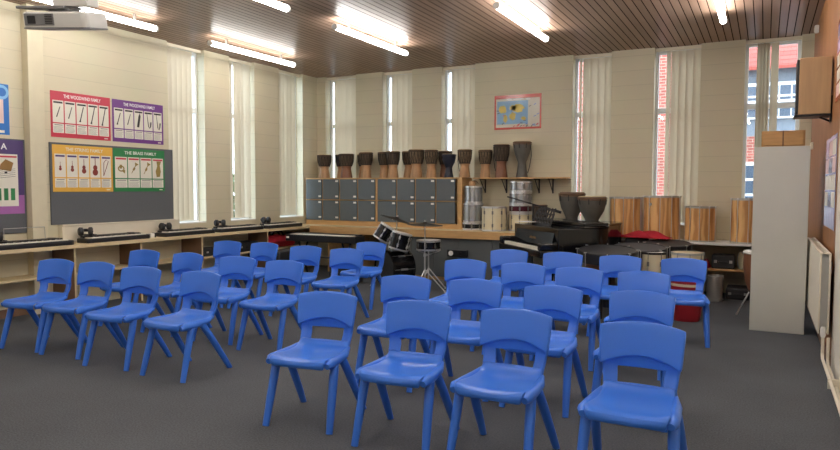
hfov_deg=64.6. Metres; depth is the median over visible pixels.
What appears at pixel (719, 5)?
tube light
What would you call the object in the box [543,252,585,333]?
chair
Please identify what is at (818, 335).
baseboard
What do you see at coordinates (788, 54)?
brick building
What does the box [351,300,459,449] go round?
chair
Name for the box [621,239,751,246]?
countertop
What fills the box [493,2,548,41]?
tube light
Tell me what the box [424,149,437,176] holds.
drum
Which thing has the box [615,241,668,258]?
kettledrum
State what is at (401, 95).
vertical blind
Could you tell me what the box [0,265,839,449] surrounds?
floor
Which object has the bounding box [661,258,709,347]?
chair
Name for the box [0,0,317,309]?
wall
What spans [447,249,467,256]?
wall box
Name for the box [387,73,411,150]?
window
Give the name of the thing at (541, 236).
grand piano
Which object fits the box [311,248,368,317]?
chair
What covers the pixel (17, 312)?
baseboard
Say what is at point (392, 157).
drum
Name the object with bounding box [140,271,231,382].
chair
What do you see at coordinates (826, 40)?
wall
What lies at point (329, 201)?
locker
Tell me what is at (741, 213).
drum
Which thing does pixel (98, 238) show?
keyboard
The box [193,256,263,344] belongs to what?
chair
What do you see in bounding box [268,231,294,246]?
bag
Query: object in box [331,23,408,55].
tube light
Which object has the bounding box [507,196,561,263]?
boom stand
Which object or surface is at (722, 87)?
wall
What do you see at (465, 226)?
snare drum
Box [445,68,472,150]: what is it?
window
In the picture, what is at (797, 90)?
grille
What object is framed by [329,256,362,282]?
amplifier
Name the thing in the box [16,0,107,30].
projector
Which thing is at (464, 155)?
drum
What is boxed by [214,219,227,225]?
headphones
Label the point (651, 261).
floor tom
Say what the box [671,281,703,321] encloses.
tub
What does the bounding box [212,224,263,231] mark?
keyboard
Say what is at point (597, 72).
vertical blind
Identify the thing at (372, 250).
chair
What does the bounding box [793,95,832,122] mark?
bracket
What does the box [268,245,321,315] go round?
chair
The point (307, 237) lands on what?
piano
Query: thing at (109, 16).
tube light
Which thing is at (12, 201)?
poster
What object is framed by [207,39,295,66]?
tube light
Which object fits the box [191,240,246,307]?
chair
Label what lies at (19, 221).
noticeboard
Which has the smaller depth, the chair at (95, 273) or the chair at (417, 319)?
the chair at (417, 319)
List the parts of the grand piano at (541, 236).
folded lid, lid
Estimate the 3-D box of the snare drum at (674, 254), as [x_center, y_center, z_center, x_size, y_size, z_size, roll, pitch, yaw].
[3.146,0.413,7.820,0.370,0.190,0.370,2,4,27]
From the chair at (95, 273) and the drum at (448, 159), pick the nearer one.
the chair at (95, 273)
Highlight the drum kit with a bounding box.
[370,221,415,285]
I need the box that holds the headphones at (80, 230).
[77,227,96,235]
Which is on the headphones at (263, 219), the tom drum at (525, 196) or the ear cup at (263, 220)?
the ear cup at (263, 220)
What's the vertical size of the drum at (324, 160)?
0.446 m
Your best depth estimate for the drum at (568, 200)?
10.50 m
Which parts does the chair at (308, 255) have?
leg, leg, backrest, leg, frame, seat, seat rail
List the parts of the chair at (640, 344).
leg, seat rail, leg, seat, frame, backrest, leg, seat rail, leg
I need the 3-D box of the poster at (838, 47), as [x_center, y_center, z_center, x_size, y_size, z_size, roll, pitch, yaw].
[3.587,-1.449,5.650,0.003,0.720,0.860,2,4,27]
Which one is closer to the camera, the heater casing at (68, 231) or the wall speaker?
the wall speaker
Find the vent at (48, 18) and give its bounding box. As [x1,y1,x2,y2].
[44,14,52,23]
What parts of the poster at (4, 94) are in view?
picture panel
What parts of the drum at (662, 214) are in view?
tension rod, tension rod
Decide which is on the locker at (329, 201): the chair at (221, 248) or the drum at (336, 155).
the drum at (336, 155)
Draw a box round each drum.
[317,154,331,177]
[335,154,341,177]
[338,153,353,177]
[357,154,361,177]
[359,152,372,177]
[378,152,388,177]
[386,151,399,177]
[402,151,411,177]
[408,149,423,177]
[416,239,445,288]
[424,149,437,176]
[438,151,451,176]
[442,154,455,176]
[457,149,471,177]
[462,222,480,229]
[463,203,482,222]
[465,186,481,202]
[478,149,491,177]
[481,206,506,231]
[493,144,509,176]
[508,213,531,230]
[509,181,531,191]
[509,192,531,204]
[509,204,531,212]
[513,141,531,176]
[534,204,547,220]
[558,192,585,219]
[577,196,606,220]
[609,197,642,238]
[643,195,681,239]
[670,251,704,260]
[684,206,716,241]
[729,198,752,243]
[736,249,750,314]
[737,252,743,269]
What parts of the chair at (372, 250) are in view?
seat, backrest, leg, frame, seat rail, leg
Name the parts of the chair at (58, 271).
leg, seat rail, seat, leg, leg, seat rail, frame, backrest, leg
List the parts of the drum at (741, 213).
tension rod, tension rod, tension rod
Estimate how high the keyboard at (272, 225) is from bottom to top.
0.086 m
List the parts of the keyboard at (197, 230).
control panel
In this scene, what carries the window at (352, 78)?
in the wall at (722, 87)
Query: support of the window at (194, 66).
in the wall at (112, 63)
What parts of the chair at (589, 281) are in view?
seat, backrest, frame, leg, seat rail, leg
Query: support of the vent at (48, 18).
attached to the projector
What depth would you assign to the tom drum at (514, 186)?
10.79 m
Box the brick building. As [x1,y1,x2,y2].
[745,44,797,197]
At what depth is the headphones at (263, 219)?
11.45 m
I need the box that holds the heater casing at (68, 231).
[58,219,179,241]
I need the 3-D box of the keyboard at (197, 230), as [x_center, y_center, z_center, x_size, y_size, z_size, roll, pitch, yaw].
[-3.483,0.100,9.871,0.285,0.086,1.000,2,4,26]
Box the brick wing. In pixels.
[577,54,671,219]
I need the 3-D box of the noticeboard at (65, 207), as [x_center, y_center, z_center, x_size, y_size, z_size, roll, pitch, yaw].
[-4.153,-0.561,9.111,0.016,1.032,1.930,2,4,27]
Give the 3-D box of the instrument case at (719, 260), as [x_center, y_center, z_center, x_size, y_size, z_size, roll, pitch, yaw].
[4.349,0.518,9.519,0.300,0.200,0.312,2,4,27]
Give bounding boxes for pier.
[20,3,49,313]
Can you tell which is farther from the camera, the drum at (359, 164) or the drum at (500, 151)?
the drum at (359, 164)
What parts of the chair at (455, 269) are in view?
seat, frame, backrest, leg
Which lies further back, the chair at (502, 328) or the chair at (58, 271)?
the chair at (58, 271)
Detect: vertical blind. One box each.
[167,42,200,220]
[229,57,251,217]
[279,70,299,214]
[327,75,355,177]
[384,70,411,177]
[443,65,474,180]
[574,52,611,220]
[656,45,701,222]
[746,36,801,184]
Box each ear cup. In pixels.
[77,227,83,235]
[88,227,92,234]
[159,223,164,229]
[166,222,171,229]
[261,217,266,222]
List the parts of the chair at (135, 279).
leg, seat rail, leg, seat, leg, seat rail, frame, backrest, leg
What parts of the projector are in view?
connector panel, bracket plate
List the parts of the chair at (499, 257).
frame, seat, backrest, leg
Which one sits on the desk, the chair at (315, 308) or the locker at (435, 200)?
the locker at (435, 200)
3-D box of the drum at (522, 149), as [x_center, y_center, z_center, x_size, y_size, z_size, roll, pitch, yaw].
[1.699,-1.090,11.040,0.325,0.600,0.319,2,4,27]
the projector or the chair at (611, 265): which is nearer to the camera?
the projector
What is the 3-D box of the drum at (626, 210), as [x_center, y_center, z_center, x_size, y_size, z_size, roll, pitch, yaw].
[3.133,-0.113,10.123,0.493,0.635,0.492,1,3,16]
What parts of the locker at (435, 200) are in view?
door, door, door, door, door, door, door, door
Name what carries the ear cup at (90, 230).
on the headphones at (80, 230)
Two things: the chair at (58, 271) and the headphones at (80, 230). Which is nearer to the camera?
the chair at (58, 271)
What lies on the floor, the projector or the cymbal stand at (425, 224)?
the cymbal stand at (425, 224)
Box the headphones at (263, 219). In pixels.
[260,217,270,222]
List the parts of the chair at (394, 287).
leg, seat rail, leg, seat, frame, backrest, leg, leg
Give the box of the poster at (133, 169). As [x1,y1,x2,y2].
[113,148,164,191]
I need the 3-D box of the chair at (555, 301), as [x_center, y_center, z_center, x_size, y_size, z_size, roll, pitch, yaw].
[0.903,0.877,4.804,0.515,0.836,0.560,2,4,28]
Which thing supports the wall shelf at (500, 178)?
attached to the wall at (722, 87)
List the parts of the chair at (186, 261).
leg, seat, leg, seat rail, leg, frame, backrest, leg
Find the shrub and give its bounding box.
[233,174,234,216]
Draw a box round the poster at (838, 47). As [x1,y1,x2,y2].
[835,20,839,102]
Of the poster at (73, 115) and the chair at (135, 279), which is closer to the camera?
the chair at (135, 279)
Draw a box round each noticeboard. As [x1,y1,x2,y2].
[0,138,26,233]
[49,142,173,224]
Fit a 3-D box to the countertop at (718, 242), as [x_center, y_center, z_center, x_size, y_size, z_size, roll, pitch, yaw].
[3.570,0.607,9.989,3.870,0.785,0.657,2,4,27]
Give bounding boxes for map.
[494,93,541,129]
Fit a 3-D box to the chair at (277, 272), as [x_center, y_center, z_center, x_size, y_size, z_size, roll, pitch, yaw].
[-1.415,0.777,6.444,0.515,0.836,0.560,2,4,23]
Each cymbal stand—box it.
[382,215,409,229]
[407,220,445,292]
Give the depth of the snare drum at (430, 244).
10.08 m
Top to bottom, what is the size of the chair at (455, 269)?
0.836 m
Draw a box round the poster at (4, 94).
[0,84,9,134]
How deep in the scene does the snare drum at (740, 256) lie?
9.37 m
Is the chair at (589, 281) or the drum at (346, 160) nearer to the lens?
the chair at (589, 281)
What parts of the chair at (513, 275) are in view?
seat, frame, backrest, leg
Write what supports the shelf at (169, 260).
attached to the bench
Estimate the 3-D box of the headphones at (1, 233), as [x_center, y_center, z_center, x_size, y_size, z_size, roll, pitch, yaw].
[-4.775,0.134,7.487,0.226,0.108,0.180,-3,4,-43]
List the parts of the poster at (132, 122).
text panel, picture panel, picture panel, text panel, picture panel, text panel, text panel, picture panel, picture panel, text panel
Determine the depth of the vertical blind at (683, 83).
10.11 m
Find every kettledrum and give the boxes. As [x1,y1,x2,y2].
[576,244,639,318]
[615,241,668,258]
[643,239,693,257]
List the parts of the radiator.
panel, panel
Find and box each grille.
[795,60,799,114]
[808,237,829,254]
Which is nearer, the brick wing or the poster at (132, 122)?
the poster at (132, 122)
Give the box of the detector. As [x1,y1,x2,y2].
[814,25,818,33]
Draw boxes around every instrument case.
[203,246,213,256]
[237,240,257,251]
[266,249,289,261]
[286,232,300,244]
[625,237,648,242]
[711,253,735,268]
[726,284,749,299]
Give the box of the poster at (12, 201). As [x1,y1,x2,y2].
[0,139,24,213]
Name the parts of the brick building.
pane, pane, railing, pane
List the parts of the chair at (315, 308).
leg, seat rail, leg, seat, frame, backrest, leg, seat rail, leg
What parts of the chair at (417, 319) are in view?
leg, seat rail, leg, seat, frame, backrest, leg, seat rail, leg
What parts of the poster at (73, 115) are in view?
picture panel, text panel, picture panel, text panel, picture panel, text panel, text panel, picture panel, text panel, picture panel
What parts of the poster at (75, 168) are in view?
picture panel, text panel, text panel, picture panel, picture panel, text panel, picture panel, text panel, text panel, picture panel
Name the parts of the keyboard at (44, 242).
control panel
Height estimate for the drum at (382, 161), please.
0.478 m
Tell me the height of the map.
0.580 m
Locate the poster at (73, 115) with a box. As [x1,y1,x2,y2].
[50,90,110,140]
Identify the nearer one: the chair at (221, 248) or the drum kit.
the chair at (221, 248)
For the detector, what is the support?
attached to the wall at (826, 40)
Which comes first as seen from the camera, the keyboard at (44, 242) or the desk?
the keyboard at (44, 242)
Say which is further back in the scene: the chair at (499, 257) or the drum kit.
the drum kit
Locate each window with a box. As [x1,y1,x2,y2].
[167,46,205,223]
[231,62,255,220]
[280,73,302,217]
[330,78,355,177]
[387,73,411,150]
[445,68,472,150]
[574,56,611,220]
[653,48,700,225]
[741,40,801,197]
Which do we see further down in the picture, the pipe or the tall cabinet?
the pipe
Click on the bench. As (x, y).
(189, 243)
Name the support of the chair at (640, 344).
on the floor
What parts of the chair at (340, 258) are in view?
seat, backrest, frame, seat rail, leg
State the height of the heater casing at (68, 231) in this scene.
0.225 m
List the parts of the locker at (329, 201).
door, door, door, door, door, door, door, door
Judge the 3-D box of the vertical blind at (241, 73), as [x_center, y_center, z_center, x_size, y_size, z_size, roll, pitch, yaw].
[-3.077,-1.460,11.317,0.113,2.670,0.603,2,4,27]
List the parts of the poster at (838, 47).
photo panel, photo panel, photo panel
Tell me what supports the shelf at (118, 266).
attached to the bench
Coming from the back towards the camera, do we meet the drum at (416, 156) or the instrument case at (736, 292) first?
the drum at (416, 156)
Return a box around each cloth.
[621,230,671,238]
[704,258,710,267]
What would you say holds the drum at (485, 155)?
on the wall shelf at (500, 178)
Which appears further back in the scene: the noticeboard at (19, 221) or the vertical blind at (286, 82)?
the vertical blind at (286, 82)
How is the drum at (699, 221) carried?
on the countertop at (718, 242)
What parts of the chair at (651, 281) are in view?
backrest, leg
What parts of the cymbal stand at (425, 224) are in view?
leg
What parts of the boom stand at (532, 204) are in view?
boom arm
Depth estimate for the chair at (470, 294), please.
5.26 m
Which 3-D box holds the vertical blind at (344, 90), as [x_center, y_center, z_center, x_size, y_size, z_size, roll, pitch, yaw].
[-1.509,-1.548,12.969,0.702,2.670,0.113,2,4,27]
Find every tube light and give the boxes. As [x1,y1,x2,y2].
[35,0,158,31]
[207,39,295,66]
[256,0,290,11]
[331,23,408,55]
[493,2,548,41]
[714,0,726,23]
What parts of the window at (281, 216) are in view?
sill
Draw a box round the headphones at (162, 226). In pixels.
[159,222,172,229]
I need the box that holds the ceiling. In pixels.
[4,0,824,77]
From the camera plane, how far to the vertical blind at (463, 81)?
11.76 m
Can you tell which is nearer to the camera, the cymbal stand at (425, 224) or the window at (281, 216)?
the cymbal stand at (425, 224)
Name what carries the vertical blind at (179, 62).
attached to the window at (194, 66)
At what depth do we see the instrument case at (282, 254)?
10.87 m
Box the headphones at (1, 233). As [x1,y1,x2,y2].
[0,232,6,241]
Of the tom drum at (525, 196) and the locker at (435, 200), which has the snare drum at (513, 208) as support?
the tom drum at (525, 196)
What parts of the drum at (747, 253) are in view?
leg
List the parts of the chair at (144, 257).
leg, seat, leg, backrest, leg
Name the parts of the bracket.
plate, wall plate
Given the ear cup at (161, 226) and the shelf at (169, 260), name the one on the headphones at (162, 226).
the ear cup at (161, 226)
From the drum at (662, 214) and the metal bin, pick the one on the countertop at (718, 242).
the drum at (662, 214)
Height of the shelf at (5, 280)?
0.025 m
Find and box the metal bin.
[706,275,723,301]
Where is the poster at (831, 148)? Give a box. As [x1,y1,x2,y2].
[824,133,837,230]
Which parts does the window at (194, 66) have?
sill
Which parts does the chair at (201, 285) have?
leg, seat rail, seat, leg, leg, seat rail, frame, backrest, leg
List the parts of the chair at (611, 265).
leg, seat, frame, backrest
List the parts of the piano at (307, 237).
control panel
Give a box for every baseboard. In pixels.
[0,308,28,318]
[805,300,830,366]
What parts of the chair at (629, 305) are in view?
seat rail, leg, frame, backrest, leg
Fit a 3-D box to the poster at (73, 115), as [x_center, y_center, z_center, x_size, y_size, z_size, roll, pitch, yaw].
[-4.387,-1.406,8.617,0.004,0.575,0.850,2,4,27]
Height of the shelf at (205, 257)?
0.025 m
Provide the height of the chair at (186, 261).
0.836 m
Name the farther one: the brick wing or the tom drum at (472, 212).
the brick wing
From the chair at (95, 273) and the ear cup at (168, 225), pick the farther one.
the ear cup at (168, 225)
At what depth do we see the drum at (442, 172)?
11.69 m
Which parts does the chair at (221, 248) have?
seat, frame, backrest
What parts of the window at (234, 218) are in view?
sill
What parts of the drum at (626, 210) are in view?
tension rod, tension rod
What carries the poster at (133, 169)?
attached to the noticeboard at (65, 207)
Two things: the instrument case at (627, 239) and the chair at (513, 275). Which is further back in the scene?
the instrument case at (627, 239)
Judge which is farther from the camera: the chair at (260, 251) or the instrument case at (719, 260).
the instrument case at (719, 260)
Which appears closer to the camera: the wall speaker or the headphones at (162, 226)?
the wall speaker
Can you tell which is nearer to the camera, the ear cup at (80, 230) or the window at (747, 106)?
the ear cup at (80, 230)
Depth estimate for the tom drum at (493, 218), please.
10.81 m
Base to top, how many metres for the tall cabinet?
2.000 m
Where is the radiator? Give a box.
[805,237,832,337]
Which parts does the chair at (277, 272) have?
leg, seat rail, leg, seat, leg, frame, backrest, seat rail, leg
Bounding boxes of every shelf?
[0,275,36,283]
[76,264,127,274]
[158,258,172,264]
[203,251,249,258]
[278,245,298,249]
[472,177,570,192]
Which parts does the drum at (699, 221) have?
tension rod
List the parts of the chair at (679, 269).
backrest, seat, frame, seat rail, leg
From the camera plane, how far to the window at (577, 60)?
10.94 m
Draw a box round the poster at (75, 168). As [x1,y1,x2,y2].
[52,144,112,191]
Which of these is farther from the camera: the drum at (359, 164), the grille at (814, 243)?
the drum at (359, 164)
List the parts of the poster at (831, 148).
photo panel, photo panel, photo panel, photo panel, photo panel, photo panel, photo panel, photo panel, photo panel, photo panel, photo panel, photo panel, photo panel, photo panel, photo panel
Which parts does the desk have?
grey panel, grey panel, grey panel, grey panel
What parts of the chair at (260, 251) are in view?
leg, leg, leg, seat, seat rail, frame, backrest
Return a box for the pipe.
[821,337,839,415]
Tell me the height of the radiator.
0.720 m
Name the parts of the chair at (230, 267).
leg, leg, seat, leg, frame, backrest, seat rail, leg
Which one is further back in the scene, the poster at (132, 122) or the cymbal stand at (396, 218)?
the cymbal stand at (396, 218)
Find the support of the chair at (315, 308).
on the floor
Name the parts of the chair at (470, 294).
leg, leg, seat, frame, backrest, leg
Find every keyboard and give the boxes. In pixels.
[0,238,73,250]
[77,232,149,242]
[156,227,214,236]
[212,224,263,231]
[260,221,301,228]
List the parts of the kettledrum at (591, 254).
leg, stand frame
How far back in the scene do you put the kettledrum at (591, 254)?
7.99 m
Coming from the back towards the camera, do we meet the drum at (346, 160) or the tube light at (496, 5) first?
the drum at (346, 160)
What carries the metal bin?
on the floor
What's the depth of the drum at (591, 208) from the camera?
10.11 m
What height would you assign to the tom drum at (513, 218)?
0.300 m
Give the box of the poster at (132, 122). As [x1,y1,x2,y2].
[112,99,163,144]
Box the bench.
[0,225,309,312]
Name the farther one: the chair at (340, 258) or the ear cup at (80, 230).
the ear cup at (80, 230)
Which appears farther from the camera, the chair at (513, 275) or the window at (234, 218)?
the window at (234, 218)
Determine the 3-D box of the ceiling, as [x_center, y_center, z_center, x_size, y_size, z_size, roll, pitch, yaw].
[-1.367,-2.526,5.198,9.010,0.150,13.960,2,4,27]
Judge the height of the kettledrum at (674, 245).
0.845 m
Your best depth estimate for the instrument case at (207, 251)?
10.27 m
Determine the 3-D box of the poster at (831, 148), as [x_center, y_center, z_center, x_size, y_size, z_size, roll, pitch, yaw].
[3.904,-0.405,6.327,0.003,0.860,1.130,2,4,27]
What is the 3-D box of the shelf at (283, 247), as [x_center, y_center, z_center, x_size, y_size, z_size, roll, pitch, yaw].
[-2.544,0.404,11.917,0.348,0.025,1.118,2,4,27]
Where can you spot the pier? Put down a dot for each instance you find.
(31, 40)
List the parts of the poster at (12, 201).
picture panel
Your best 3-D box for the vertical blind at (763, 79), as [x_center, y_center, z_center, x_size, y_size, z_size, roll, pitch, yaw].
[5.051,-1.335,9.573,0.702,2.670,0.120,2,4,27]
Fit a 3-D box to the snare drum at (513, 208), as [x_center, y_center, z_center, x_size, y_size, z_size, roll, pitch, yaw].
[1.661,-0.273,10.969,0.380,0.140,0.380,2,4,27]
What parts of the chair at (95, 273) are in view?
leg, seat rail, seat, leg, leg, seat rail, frame, backrest, leg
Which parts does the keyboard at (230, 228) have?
control panel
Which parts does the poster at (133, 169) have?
picture panel, text panel, text panel, picture panel, picture panel, text panel, picture panel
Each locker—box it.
[306,178,376,225]
[377,177,471,228]
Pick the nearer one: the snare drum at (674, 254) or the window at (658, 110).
the snare drum at (674, 254)
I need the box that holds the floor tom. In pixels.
[641,251,666,272]
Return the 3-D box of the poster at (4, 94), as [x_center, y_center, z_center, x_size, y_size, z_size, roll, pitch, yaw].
[-5.001,-1.329,7.434,0.005,0.585,0.800,2,4,27]
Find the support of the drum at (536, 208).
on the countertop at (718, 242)
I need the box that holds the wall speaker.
[795,56,832,114]
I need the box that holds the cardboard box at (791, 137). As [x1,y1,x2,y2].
[761,130,805,146]
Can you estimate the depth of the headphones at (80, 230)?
8.44 m
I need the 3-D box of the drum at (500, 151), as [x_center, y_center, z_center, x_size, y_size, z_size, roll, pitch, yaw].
[1.370,-1.081,11.211,0.293,0.560,0.288,2,4,27]
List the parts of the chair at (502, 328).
leg, seat rail, leg, seat, frame, backrest, leg, seat rail, leg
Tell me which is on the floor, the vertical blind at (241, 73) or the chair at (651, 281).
the chair at (651, 281)
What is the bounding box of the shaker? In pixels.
[469,181,478,185]
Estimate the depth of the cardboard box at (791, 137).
7.08 m
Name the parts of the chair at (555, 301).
leg, leg, seat, backrest, frame, leg, seat rail, leg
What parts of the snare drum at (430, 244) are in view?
leg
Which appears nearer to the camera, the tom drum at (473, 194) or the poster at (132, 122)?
the poster at (132, 122)
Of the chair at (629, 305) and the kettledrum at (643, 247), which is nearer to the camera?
the chair at (629, 305)
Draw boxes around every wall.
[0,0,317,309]
[317,33,814,292]
[808,0,839,391]
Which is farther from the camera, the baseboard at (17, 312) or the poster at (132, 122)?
the poster at (132, 122)
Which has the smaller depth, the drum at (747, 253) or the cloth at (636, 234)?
the drum at (747, 253)
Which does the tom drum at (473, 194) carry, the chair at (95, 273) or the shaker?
the shaker
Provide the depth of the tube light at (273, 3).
7.38 m
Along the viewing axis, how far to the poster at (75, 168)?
8.62 m
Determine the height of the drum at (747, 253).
0.800 m
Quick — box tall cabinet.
[749,146,810,334]
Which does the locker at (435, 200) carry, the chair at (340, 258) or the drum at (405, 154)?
the drum at (405, 154)
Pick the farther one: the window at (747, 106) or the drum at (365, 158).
the drum at (365, 158)
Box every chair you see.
[0,259,78,352]
[39,261,122,359]
[82,266,171,370]
[98,249,164,325]
[140,252,211,336]
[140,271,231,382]
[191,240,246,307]
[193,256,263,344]
[227,242,278,311]
[236,260,303,349]
[262,291,365,434]
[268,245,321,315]
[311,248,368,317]
[340,242,385,309]
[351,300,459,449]
[355,275,430,392]
[427,259,486,351]
[429,278,503,401]
[447,308,559,449]
[479,249,527,320]
[482,263,545,360]
[499,285,587,417]
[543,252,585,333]
[552,267,603,370]
[577,321,686,449]
[586,255,641,335]
[591,290,677,432]
[602,271,670,380]
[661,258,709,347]
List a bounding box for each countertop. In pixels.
[542,239,751,284]
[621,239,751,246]
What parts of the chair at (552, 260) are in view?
seat, frame, backrest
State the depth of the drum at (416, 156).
11.69 m
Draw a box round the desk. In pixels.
[302,224,514,279]
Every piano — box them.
[286,232,364,271]
[499,207,621,280]
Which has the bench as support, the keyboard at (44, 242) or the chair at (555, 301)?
the keyboard at (44, 242)
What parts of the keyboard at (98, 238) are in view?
control panel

